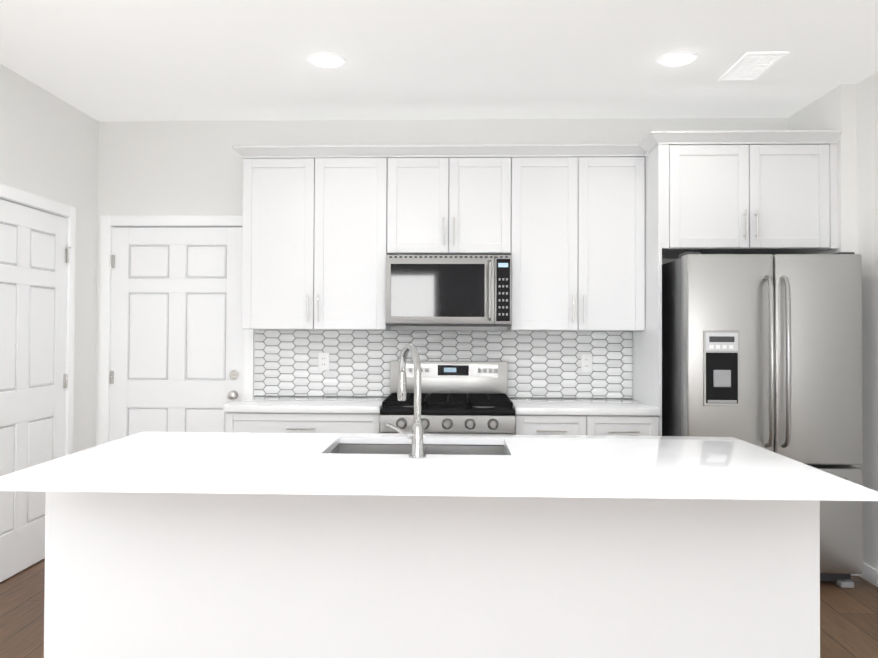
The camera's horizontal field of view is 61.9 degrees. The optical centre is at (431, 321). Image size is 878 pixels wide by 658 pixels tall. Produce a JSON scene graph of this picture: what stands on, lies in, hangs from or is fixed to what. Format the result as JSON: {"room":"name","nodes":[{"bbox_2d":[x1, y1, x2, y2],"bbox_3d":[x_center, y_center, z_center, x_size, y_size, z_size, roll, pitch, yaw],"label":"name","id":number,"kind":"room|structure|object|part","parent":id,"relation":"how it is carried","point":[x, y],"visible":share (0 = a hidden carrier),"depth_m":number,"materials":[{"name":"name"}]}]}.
{"room":"kitchen","nodes":[
{"label":"kitchen","id":0,"kind":"room"},
{"bbox_2d":[0,64,98,452],"bbox_3d":[-2.446,-0.037,0.387,0.120,2.740,9.000,0,-1,2],"label":"wall","id":1,"kind":"structure","parent":0,"point":[49,146],"depth_m":4.55,"materials":[{"name":"white paint"}]},
{"bbox_2d":[0,199,72,581],"bbox_3d":[-2.250,0.370,4.059,0.106,2.022,0.888,0,-1,2],"label":"door","id":2,"kind":"structure","parent":1,"relation":"in","point":[34,254],"depth_m":4.12,"materials":[{"name":"white paint"}]},
{"bbox_2d":[0,184,75,455],"bbox_3d":[-2.314,0.336,4.057,0.137,2.106,1.020,0,-1,2],"label":"door frame","id":3,"kind":"structure","parent":1,"relation":"attached to","point":[17,196],"depth_m":4.51,"materials":[{"name":"white paint"}]},
{"bbox_2d":[0,558,877,657],"bbox_3d":[-0.073,1.392,0.310,4.979,0.100,9.290,0,-1,2],"label":"floor","id":4,"kind":"structure","parent":0,"point":[848,622],"depth_m":3.44,"materials":[{"name":"brown wood"}]},
{"bbox_2d":[226,412,379,433],"bbox_3d":[-0.730,0.966,4.500,0.892,0.874,0.627,0,-1,2],"label":"base cabinet","id":5,"kind":"object","parent":4,"relation":"on","point":[249,422],"depth_m":4.20,"materials":[{"name":"white paint"}]},
{"bbox_2d":[223,396,386,411],"bbox_3d":[-0.731,0.506,4.497,0.899,0.040,0.647,0,-1,2],"label":"countertop","id":6,"kind":"structure","parent":5,"relation":"on","point":[254,403],"depth_m":4.26,"materials":[{"name":"white stone"}]},
{"bbox_2d":[44,492,827,657],"bbox_3d":[-0.005,0.935,2.667,2.392,0.885,0.827,0,-1,2],"label":"kitchen island","id":7,"kind":"object","parent":4,"relation":"on","point":[243,545],"depth_m":2.25,"materials":[{"name":"white paint"}]},
{"bbox_2d":[0,432,877,500],"bbox_3d":[-0.009,0.477,2.522,2.452,0.034,1.033,0,-1,2],"label":"island countertop","id":8,"kind":"structure","parent":7,"relation":"on","point":[166,463],"depth_m":2.25,"materials":[{"name":"white stone"}]},
{"bbox_2d":[386,343,425,458],"bbox_3d":[-0.082,0.268,2.568,0.137,0.386,0.232,0,-1,2],"label":"faucet","id":9,"kind":"object","parent":8,"relation":"on","point":[415,434],"visible":1,"depth_m":2.47,"materials":[{"name":"silver metal"}]},
{"bbox_2d":[328,440,507,451],"bbox_3d":[-0.046,0.598,2.746,0.724,0.227,0.435,0,-1,2],"label":"sink","id":10,"kind":"object","parent":8,"relation":"in","point":[341,445],"depth_m":2.93,"materials":[{"name":"silver metal"}]},
{"bbox_2d":[380,361,514,434],"bbox_3d":[0.098,0.829,4.403,0.760,1.150,0.735,0,-1,2],"label":"range","id":11,"kind":"object","parent":4,"relation":"on","point":[464,397],"visible":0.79,"depth_m":4.23,"materials":[{"name":"silver metal"}]},
{"bbox_2d":[514,408,659,435],"bbox_3d":[0.889,0.971,4.445,0.808,0.874,0.627,0,-1,2],"label":"base cabinet","id":12,"kind":"object","parent":4,"relation":"on","point":[533,416],"depth_m":4.14,"materials":[{"name":"white paint"}]},
{"bbox_2d":[509,397,658,415],"bbox_3d":[0.890,0.512,4.442,0.809,0.040,0.647,0,-1,2],"label":"countertop","id":13,"kind":"structure","parent":12,"relation":"on","point":[523,406],"depth_m":4.16,"materials":[{"name":"white stone"}]},
{"bbox_2d":[633,130,842,435],"bbox_3d":[1.771,0.173,4.409,1.057,2.476,0.664,0,-1,2],"label":"cabinet","id":14,"kind":"object","parent":4,"relation":"on","point":[773,192],"visible":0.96,"depth_m":4.15,"materials":[{"name":"white paint"}]},
{"bbox_3d":[1.769,-1.036,4.233,1.057,0.064,0.275,0,-1,2],"label":"crown","id":15,"kind":"part","parent":14,"relation":"part of","materials":[{"name":"white paint"}]},
{"bbox_2d":[662,252,862,587],"bbox_3d":[1.814,0.522,4.231,0.910,1.773,0.952,0,-1,2],"label":"fridge","id":16,"kind":"object","parent":4,"relation":"on","point":[764,351],"visible":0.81,"depth_m":3.84,"materials":[{"name":"silver metal"}]},
{"bbox_2d":[0,0,877,121],"bbox_3d":[-0.061,-1.448,0.353,4.979,0.100,9.290,0,-1,2],"label":"ceiling","id":17,"kind":"structure","parent":0,"point":[163,60],"depth_m":3.72,"materials":[{"name":"white paint"}]},
{"bbox_2d":[307,53,345,67],"bbox_3d":[-0.539,-1.344,3.775,0.200,0.007,0.200,0,-1,2],"label":"recessed light","id":18,"kind":"object","parent":17,"relation":"in","point":[329,60],"visible":1,"depth_m":3.76,"materials":[{"name":"white"}]},
{"bbox_2d":[657,51,698,65],"bbox_3d":[1.257,-1.338,3.734,0.200,0.007,0.200,0,-1,2],"label":"recessed light","id":19,"kind":"object","parent":17,"relation":"in","point":[678,58],"visible":1,"depth_m":3.71,"materials":[{"name":"white"}]},
{"bbox_2d":[719,52,788,80],"bbox_3d":[1.682,-1.334,3.839,0.205,0.008,0.400,0,-1,2],"label":"ceiling vent","id":20,"kind":"object","parent":17,"relation":"in","point":[751,66],"visible":1,"depth_m":3.82,"materials":[{"name":"white metal"}]},
{"bbox_2d":[95,118,788,445],"bbox_3d":[0.087,0.041,4.863,4.879,2.740,0.120,0,-1,2],"label":"wall","id":21,"kind":"structure","parent":0,"point":[170,168],"depth_m":4.87,"materials":[{"name":"white paint"}]},
{"bbox_2d":[98,216,253,444],"bbox_3d":[-1.691,0.351,4.910,1.035,2.106,0.137,0,-1,2],"label":"door frame","id":22,"kind":"structure","parent":21,"relation":"attached to","point":[107,223],"depth_m":4.86,"materials":[{"name":"white paint"}]},
{"bbox_2d":[109,227,243,441],"bbox_3d":[-1.697,0.384,4.846,0.903,2.022,0.106,0,-1,2],"label":"back door","id":23,"kind":"structure","parent":21,"relation":"in","point":[177,345],"depth_m":4.87,"materials":[{"name":"white paint"}]},
{"bbox_2d":[239,148,398,329],"bbox_3d":[-0.687,-0.503,4.665,0.957,1.110,0.318,0,-1,2],"label":"upper cabinet","id":24,"kind":"object","parent":21,"relation":"attached to","point":[326,229],"depth_m":4.51,"materials":[{"name":"white paint"}]},
{"bbox_2d":[254,330,632,397],"bbox_3d":[0.068,0.277,4.793,2.477,0.436,0.011,0,-1,2],"label":"backsplash","id":25,"kind":"structure","parent":21,"relation":"attached to","point":[544,364],"depth_m":4.79,"materials":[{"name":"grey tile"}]},
{"bbox_2d":[318,353,328,369],"bbox_3d":[-0.708,0.264,4.809,0.074,0.116,0.007,0,-1,2],"label":"electrical outlet cover","id":26,"kind":"object","parent":25,"relation":"attached to","point":[323,361],"visible":1,"depth_m":4.81,"materials":[{"name":"white plastic"}]},
{"bbox_2d":[581,354,592,371],"bbox_3d":[1.009,0.270,4.751,0.074,0.116,0.007,0,-1,2],"label":"electrical outlet cover","id":27,"kind":"object","parent":25,"relation":"attached to","point":[586,362],"visible":1,"depth_m":4.75,"materials":[{"name":"white plastic"}]},
{"bbox_2d":[399,144,514,255],"bbox_3d":[0.113,-0.735,4.641,0.760,0.640,0.318,0,-1,2],"label":"upper cabinet","id":28,"kind":"object","parent":21,"relation":"attached to","point":[454,199],"depth_m":4.48,"materials":[{"name":"white paint"}]},
{"bbox_2d":[385,255,510,326],"bbox_3d":[0.108,-0.184,4.573,0.756,0.429,0.438,0,-1,2],"label":"microwave","id":29,"kind":"object","parent":28,"relation":"attached to","point":[452,290],"visible":1,"depth_m":4.40,"materials":[{"name":"grey metal"}]},
{"bbox_2d":[507,144,645,330],"bbox_3d":[0.868,-0.497,4.612,0.871,1.110,0.318,0,-1,2],"label":"upper cabinet","id":30,"kind":"object","parent":21,"relation":"attached to","point":[578,262],"depth_m":4.46,"materials":[{"name":"white paint"}]},
{"bbox_3d":[0.043,-1.037,4.621,2.525,0.064,0.372,0,-1,2],"label":"crown","id":31,"kind":"part","parent":30,"relation":"part of","materials":[{"name":"white paint"}]},
{"bbox_2d":[789,71,877,569],"bbox_3d":[2.265,-0.020,0.227,0.210,2.740,9.000,0,-1,2],"label":"wall","id":32,"kind":"structure","parent":0,"point":[850,111],"depth_m":4.02,"materials":[{"name":"white paint"}]},
{"bbox_2d":[853,562,877,586],"bbox_3d":[2.225,1.302,-0.112,0.019,0.085,8.359,0,-1,2],"label":"baseboard","id":33,"kind":"structure","parent":32,"relation":"attached to","point":[870,574],"depth_m":3.94,"materials":[{"name":"white paint"}]}
]}

